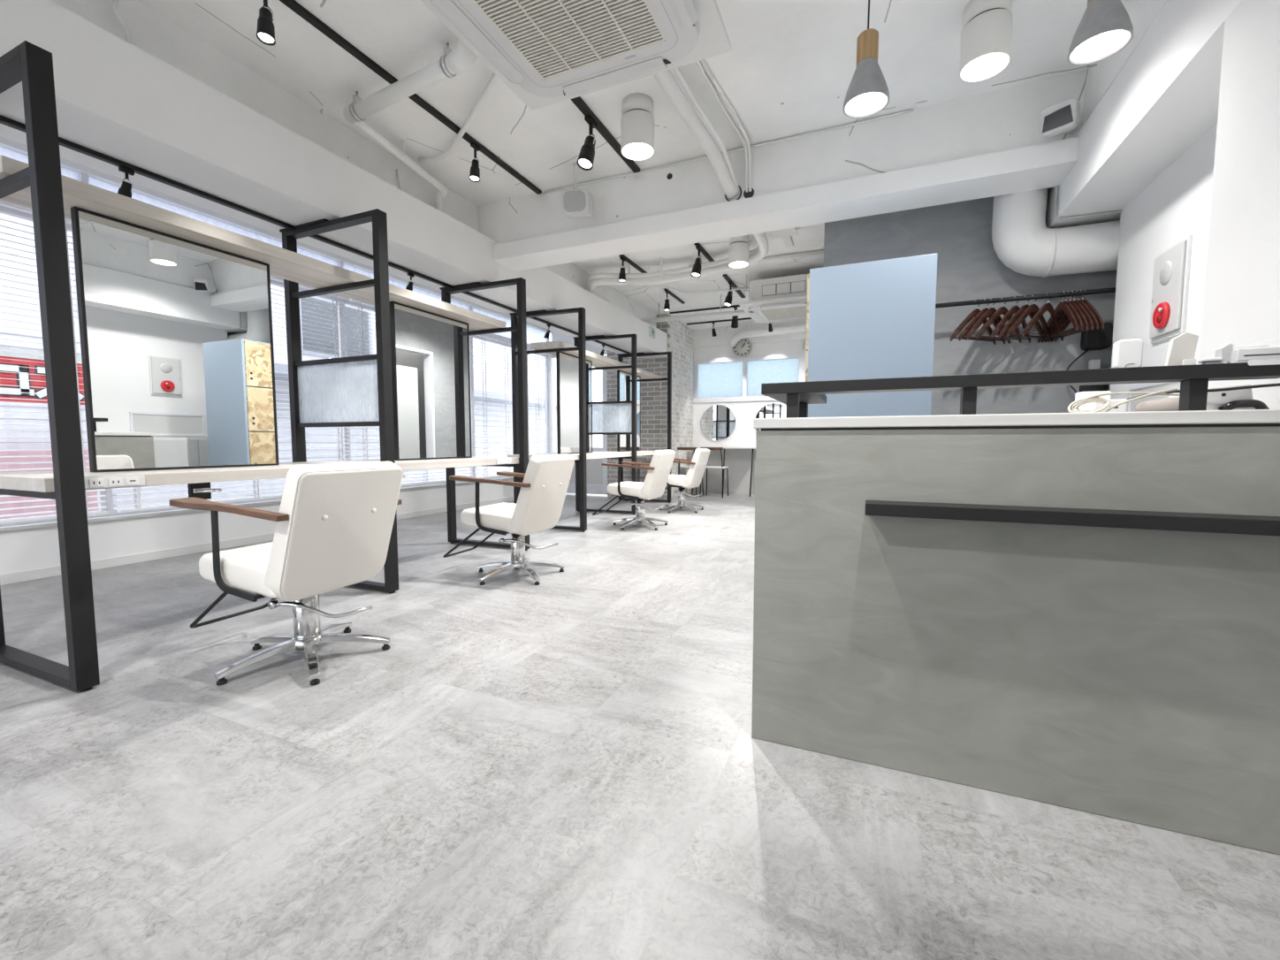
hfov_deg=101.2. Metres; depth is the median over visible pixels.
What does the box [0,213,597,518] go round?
window
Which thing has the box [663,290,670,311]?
track spotlight
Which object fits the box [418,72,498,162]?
conduit
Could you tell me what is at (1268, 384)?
cable
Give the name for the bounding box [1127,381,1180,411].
phone
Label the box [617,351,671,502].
steel frame
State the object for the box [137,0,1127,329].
ceiling
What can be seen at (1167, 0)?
trim
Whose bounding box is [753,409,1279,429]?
countertop
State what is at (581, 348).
steel frame
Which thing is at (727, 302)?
track spotlight
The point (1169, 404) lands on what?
pouch
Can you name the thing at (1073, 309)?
hanger
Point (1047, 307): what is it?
hanger
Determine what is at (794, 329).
pipe
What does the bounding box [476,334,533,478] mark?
blind
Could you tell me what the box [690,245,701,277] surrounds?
track spotlight
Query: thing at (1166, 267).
speaker grille
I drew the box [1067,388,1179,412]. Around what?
cable loop
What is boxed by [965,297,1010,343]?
hanger
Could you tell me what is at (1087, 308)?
hanger
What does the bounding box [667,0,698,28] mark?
outlet
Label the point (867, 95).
pendant lamp
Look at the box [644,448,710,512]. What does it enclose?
chair
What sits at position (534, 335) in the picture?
window
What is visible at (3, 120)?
track
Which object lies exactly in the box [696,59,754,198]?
cable bundle
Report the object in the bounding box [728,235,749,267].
ceiling light
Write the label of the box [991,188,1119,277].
ventilation duct
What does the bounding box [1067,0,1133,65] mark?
pendant lamp
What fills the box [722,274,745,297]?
track
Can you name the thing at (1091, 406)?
adapter
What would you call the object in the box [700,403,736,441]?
round mirror
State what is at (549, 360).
blind
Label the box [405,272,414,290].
track spotlight
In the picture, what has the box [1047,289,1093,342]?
hanger
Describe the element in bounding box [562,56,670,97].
outlet
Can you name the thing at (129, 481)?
socket
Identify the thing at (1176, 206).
wall
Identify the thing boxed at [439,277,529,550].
steel frame
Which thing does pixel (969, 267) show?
wall
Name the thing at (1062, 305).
hanger
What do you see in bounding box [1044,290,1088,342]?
hanger
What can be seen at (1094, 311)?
hanger
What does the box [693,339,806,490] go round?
wall
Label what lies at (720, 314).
pipe
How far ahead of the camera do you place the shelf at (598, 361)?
6.36 m
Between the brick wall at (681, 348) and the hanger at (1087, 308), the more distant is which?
the brick wall at (681, 348)
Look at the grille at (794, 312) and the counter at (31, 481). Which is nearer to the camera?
the counter at (31, 481)
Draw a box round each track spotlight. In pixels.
[117,166,134,198]
[256,0,275,45]
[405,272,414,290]
[469,142,479,182]
[543,323,550,339]
[576,114,596,170]
[600,344,604,356]
[618,257,625,282]
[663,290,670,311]
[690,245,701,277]
[711,321,716,336]
[723,281,732,306]
[731,305,738,327]
[768,321,772,332]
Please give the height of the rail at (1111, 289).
0.031 m
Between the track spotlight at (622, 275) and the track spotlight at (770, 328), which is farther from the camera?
the track spotlight at (770, 328)
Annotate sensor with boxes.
[666,173,672,179]
[1039,97,1080,137]
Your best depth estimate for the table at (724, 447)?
9.29 m
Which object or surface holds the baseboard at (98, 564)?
attached to the wall at (35, 548)
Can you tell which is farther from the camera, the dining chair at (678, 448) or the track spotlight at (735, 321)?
the dining chair at (678, 448)
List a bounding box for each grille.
[472,0,666,80]
[760,305,807,320]
[1159,260,1173,285]
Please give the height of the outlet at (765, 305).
0.023 m
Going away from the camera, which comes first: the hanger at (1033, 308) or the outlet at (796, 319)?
the hanger at (1033, 308)
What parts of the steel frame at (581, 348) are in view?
post, ceiling plate, post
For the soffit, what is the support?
attached to the beam at (1100, 75)
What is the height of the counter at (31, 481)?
0.052 m
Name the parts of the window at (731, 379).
pane, pane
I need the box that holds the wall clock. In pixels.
[731,337,752,357]
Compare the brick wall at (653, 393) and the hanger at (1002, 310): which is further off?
the brick wall at (653, 393)
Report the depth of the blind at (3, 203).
3.55 m
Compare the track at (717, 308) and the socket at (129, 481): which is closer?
the socket at (129, 481)
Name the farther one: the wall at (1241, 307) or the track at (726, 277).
the track at (726, 277)
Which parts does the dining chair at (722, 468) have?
leg frame, rail, seat, post, leg frame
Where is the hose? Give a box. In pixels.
[112,0,131,44]
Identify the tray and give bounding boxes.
[1248,358,1279,365]
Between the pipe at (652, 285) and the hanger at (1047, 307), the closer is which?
the hanger at (1047, 307)
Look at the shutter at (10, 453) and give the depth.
6.15 m
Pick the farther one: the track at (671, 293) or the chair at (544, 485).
the track at (671, 293)
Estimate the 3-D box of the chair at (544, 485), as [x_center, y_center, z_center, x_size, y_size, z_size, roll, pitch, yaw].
[-0.963,0.248,3.772,0.875,0.865,0.641,2,4,21]
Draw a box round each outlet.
[428,0,524,83]
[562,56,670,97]
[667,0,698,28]
[748,311,761,321]
[761,302,807,309]
[773,318,806,322]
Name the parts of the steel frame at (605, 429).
post, ceiling plate, glass panel, post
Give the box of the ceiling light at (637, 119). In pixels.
[620,92,654,159]
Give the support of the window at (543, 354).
in the wall at (35, 548)
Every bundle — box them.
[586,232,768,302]
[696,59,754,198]
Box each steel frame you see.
[0,40,99,692]
[279,208,398,593]
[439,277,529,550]
[509,307,586,532]
[573,333,636,514]
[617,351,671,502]
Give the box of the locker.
[805,253,937,417]
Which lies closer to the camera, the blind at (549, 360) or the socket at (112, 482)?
the socket at (112, 482)
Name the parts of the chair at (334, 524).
armrest, seat, arm, arm, arm, pump lever, backrest, arm, arm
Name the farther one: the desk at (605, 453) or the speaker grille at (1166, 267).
the desk at (605, 453)
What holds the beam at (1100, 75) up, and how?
attached to the ceiling
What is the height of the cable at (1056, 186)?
0.574 m
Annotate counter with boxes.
[0,457,519,492]
[751,409,1279,854]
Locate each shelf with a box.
[0,154,505,331]
[530,340,662,379]
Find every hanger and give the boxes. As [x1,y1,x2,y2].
[950,298,996,344]
[959,297,1005,343]
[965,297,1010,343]
[975,297,1021,342]
[990,295,1030,342]
[998,294,1044,342]
[1006,293,1051,341]
[1022,292,1063,340]
[1037,290,1078,342]
[1041,290,1082,342]
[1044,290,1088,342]
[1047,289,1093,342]
[1051,289,1098,342]
[1054,289,1104,342]
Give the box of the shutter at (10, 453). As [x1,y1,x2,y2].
[0,450,98,518]
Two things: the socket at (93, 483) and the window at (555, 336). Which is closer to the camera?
the socket at (93, 483)
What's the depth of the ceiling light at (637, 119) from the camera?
3.19 m
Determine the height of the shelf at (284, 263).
0.059 m
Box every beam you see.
[0,0,667,358]
[477,70,1085,243]
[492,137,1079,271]
[693,320,806,347]
[1082,0,1166,124]
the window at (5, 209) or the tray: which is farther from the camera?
the window at (5, 209)
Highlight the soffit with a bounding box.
[1045,0,1241,228]
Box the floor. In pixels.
[0,492,1279,959]
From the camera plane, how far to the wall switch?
9.02 m
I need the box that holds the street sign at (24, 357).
[0,345,99,510]
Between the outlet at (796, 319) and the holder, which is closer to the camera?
the holder
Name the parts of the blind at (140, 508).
rail, head rail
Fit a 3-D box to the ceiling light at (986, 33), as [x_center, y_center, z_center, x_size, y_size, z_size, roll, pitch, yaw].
[1.666,-2.137,2.532,0.208,0.288,0.208,2,4,23]
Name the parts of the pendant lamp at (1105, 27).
bulb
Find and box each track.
[0,114,630,354]
[279,0,541,194]
[570,96,639,173]
[619,254,647,273]
[663,288,684,304]
[669,304,739,313]
[686,317,751,325]
[693,243,714,261]
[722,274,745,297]
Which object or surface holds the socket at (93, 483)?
attached to the counter at (31, 481)
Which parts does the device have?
cord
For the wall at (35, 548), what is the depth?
4.39 m
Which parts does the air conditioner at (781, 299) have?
plate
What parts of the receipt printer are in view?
lid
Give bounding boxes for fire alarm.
[1149,235,1192,343]
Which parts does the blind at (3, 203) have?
head rail, rail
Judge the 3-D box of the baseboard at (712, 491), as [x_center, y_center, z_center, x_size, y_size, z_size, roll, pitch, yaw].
[2.241,0.234,9.513,2.689,0.070,0.010,2,4,23]
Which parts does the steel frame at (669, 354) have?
post, post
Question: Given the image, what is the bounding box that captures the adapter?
[1074,390,1127,411]
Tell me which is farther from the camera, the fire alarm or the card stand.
the fire alarm
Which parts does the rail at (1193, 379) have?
post, post, post, post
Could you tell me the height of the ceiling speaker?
0.369 m
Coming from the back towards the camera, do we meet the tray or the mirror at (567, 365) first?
the mirror at (567, 365)
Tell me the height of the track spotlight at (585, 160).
0.311 m
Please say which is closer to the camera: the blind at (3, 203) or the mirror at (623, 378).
the blind at (3, 203)
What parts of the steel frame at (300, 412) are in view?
post, ceiling plate, glass panel, post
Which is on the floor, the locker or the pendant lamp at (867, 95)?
the locker
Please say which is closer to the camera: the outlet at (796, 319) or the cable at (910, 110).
the cable at (910, 110)
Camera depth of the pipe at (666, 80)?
3.22 m
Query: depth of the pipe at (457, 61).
2.98 m
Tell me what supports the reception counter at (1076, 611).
on the floor
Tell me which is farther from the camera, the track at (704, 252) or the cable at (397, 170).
the track at (704, 252)
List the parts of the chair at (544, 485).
seat, armrest, arm, arm, arm, pump lever, armrest, backrest, arm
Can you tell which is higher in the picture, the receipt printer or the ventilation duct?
the ventilation duct
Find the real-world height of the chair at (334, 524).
0.865 m
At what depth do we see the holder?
2.46 m
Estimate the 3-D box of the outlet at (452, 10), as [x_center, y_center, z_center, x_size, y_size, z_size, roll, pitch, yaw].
[-0.664,-1.818,2.189,0.081,0.023,0.550,2,4,23]
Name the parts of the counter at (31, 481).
outlet strip, outlet strip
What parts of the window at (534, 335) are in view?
pane, pane, pane, pane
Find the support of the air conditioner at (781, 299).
hanging from the ceiling
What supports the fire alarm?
attached to the wall at (1176, 206)
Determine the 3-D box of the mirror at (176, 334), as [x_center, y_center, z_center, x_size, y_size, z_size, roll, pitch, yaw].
[-2.235,-0.617,2.613,0.035,1.118,0.785,2,5,23]
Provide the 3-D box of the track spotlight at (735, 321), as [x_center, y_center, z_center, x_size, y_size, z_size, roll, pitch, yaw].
[1.476,-2.510,8.141,0.110,0.305,0.220,0,4,0]
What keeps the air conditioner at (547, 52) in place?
attached to the ceiling
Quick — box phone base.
[1168,384,1269,410]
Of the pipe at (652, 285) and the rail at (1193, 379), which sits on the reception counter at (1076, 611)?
the rail at (1193, 379)
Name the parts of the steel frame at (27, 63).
post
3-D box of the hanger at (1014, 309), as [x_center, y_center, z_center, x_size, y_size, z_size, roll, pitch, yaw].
[2.489,-1.077,3.497,0.402,0.291,0.031,-2,4,-24]
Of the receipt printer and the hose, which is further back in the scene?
the hose
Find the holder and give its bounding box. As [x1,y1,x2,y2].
[187,482,221,499]
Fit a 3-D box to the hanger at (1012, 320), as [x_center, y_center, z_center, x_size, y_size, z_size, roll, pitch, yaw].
[2.543,-1.075,3.474,0.402,0.291,0.031,-1,4,-18]
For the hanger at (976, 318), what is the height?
0.291 m
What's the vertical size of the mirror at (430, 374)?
1.118 m
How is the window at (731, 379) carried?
in the wall at (744, 434)
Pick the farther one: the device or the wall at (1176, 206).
the device
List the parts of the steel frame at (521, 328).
post, ceiling plate, post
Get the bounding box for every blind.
[0,199,108,524]
[115,274,352,512]
[348,297,479,486]
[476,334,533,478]
[531,349,553,453]
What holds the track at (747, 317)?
attached to the ceiling
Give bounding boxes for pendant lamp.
[843,0,889,118]
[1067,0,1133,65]
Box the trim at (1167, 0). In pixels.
[1080,0,1168,129]
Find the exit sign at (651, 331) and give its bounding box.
[648,326,655,338]
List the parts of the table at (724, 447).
leg, leg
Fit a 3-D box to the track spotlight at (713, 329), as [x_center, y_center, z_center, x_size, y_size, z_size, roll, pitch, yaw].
[1.288,-2.616,9.152,0.074,0.237,0.136,2,4,23]
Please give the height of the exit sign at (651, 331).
0.150 m
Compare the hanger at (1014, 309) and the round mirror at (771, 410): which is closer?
the hanger at (1014, 309)
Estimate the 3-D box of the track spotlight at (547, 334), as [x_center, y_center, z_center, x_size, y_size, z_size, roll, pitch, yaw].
[-1.088,-1.736,6.161,0.080,0.172,0.058,0,4,-1]
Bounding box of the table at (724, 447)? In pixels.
[691,446,755,496]
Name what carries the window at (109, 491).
in the wall at (35, 548)
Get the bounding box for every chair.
[169,461,403,685]
[443,454,574,585]
[592,449,675,530]
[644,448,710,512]
[677,447,703,495]
[699,447,728,498]
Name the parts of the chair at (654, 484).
arm, seat, armrest, arm, armrest, pump lever, arm, arm, backrest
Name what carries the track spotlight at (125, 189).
attached to the track at (3, 120)
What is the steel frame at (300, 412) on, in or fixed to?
on the floor
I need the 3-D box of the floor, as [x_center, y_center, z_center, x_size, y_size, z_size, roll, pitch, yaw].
[-0.062,0.718,3.820,7.800,0.080,12.650,2,4,23]
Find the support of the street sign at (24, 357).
on the ground
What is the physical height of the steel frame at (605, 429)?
2.349 m
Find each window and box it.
[0,145,549,343]
[0,205,107,526]
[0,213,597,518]
[106,279,348,516]
[342,298,474,487]
[471,335,510,479]
[526,349,548,453]
[693,352,805,403]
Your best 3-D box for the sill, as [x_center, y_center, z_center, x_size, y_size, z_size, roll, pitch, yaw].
[-3.825,0.248,4.599,0.150,0.025,10.950,2,4,23]
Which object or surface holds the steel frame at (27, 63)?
on the floor
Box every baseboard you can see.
[0,496,513,585]
[693,488,754,494]
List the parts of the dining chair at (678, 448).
rail, leg frame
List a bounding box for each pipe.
[342,38,477,212]
[642,284,749,294]
[642,296,747,323]
[652,67,741,201]
[688,250,823,266]
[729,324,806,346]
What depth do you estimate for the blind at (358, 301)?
6.05 m
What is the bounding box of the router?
[1112,338,1142,368]
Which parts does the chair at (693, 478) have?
arm, arm, seat, armrest, armrest, pump lever, arm, arm, backrest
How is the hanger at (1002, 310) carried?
hanging from the rail at (1111, 289)
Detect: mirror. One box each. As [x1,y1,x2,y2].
[70,206,279,472]
[389,301,472,460]
[556,351,592,454]
[617,370,640,451]
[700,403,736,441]
[754,403,786,430]
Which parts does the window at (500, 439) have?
pane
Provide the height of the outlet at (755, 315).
0.023 m
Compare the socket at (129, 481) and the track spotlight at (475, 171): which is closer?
the socket at (129, 481)
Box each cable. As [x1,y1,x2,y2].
[396,168,403,190]
[542,108,913,193]
[1053,185,1122,220]
[1125,382,1279,399]
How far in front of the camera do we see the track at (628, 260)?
6.15 m
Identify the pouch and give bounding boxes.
[1134,396,1179,411]
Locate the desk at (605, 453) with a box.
[507,449,674,459]
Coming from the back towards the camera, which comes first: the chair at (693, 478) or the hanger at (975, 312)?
the chair at (693, 478)
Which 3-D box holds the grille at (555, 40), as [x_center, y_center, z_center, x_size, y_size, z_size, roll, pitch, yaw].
[-0.285,-1.822,2.025,0.600,0.028,0.600,2,4,23]
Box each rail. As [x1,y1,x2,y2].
[761,362,1279,418]
[935,287,1115,308]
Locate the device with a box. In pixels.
[1066,322,1112,393]
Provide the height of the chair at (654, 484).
0.865 m
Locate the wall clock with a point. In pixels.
(743, 346)
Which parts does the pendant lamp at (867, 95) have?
bulb, lamp shade, cord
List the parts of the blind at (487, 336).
rail, head rail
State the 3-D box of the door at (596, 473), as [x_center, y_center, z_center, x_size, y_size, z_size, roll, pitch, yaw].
[-1.028,-0.963,9.351,0.970,2.420,0.111,2,4,23]
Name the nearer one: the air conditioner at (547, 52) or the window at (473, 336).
the air conditioner at (547, 52)
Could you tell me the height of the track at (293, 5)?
0.022 m
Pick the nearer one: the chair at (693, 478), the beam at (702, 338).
the chair at (693, 478)
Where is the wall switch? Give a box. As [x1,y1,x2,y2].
[802,340,807,351]
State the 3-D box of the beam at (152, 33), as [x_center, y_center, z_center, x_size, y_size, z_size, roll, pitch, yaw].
[-2.027,-2.017,3.684,0.625,0.695,11.000,2,4,23]
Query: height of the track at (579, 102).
0.022 m
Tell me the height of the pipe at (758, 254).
0.352 m
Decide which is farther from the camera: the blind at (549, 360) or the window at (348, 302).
the blind at (549, 360)
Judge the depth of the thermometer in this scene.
1.28 m
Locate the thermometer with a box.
[1197,342,1234,364]
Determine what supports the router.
on the rail at (1193, 379)
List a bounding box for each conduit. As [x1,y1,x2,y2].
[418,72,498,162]
[768,227,797,247]
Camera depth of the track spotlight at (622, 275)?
5.92 m
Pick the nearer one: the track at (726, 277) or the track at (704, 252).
the track at (704, 252)
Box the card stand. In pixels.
[1164,332,1198,365]
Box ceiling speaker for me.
[561,163,593,218]
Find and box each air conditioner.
[420,0,731,110]
[738,274,807,322]
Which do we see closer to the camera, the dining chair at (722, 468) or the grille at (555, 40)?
the grille at (555, 40)
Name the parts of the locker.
door, door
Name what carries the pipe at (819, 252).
attached to the ceiling
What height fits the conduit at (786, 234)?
0.049 m
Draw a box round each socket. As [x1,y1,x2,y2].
[89,479,104,487]
[108,478,122,486]
[125,477,139,485]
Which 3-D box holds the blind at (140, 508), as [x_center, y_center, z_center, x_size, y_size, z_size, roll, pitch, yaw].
[-3.579,-0.879,4.835,0.060,2.130,1.985,2,4,23]
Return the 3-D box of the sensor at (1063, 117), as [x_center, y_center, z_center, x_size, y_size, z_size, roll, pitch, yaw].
[2.365,-2.001,2.947,0.264,0.157,0.165,-4,6,-42]
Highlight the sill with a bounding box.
[0,476,513,531]
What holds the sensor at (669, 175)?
attached to the beam at (1007, 118)
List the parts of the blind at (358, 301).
head rail, rail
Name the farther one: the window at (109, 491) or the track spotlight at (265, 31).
the window at (109, 491)
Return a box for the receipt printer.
[1229,336,1279,365]
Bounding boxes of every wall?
[0,136,556,574]
[607,312,670,499]
[670,314,693,497]
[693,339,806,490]
[823,196,1117,415]
[1109,122,1217,399]
[1198,0,1279,409]

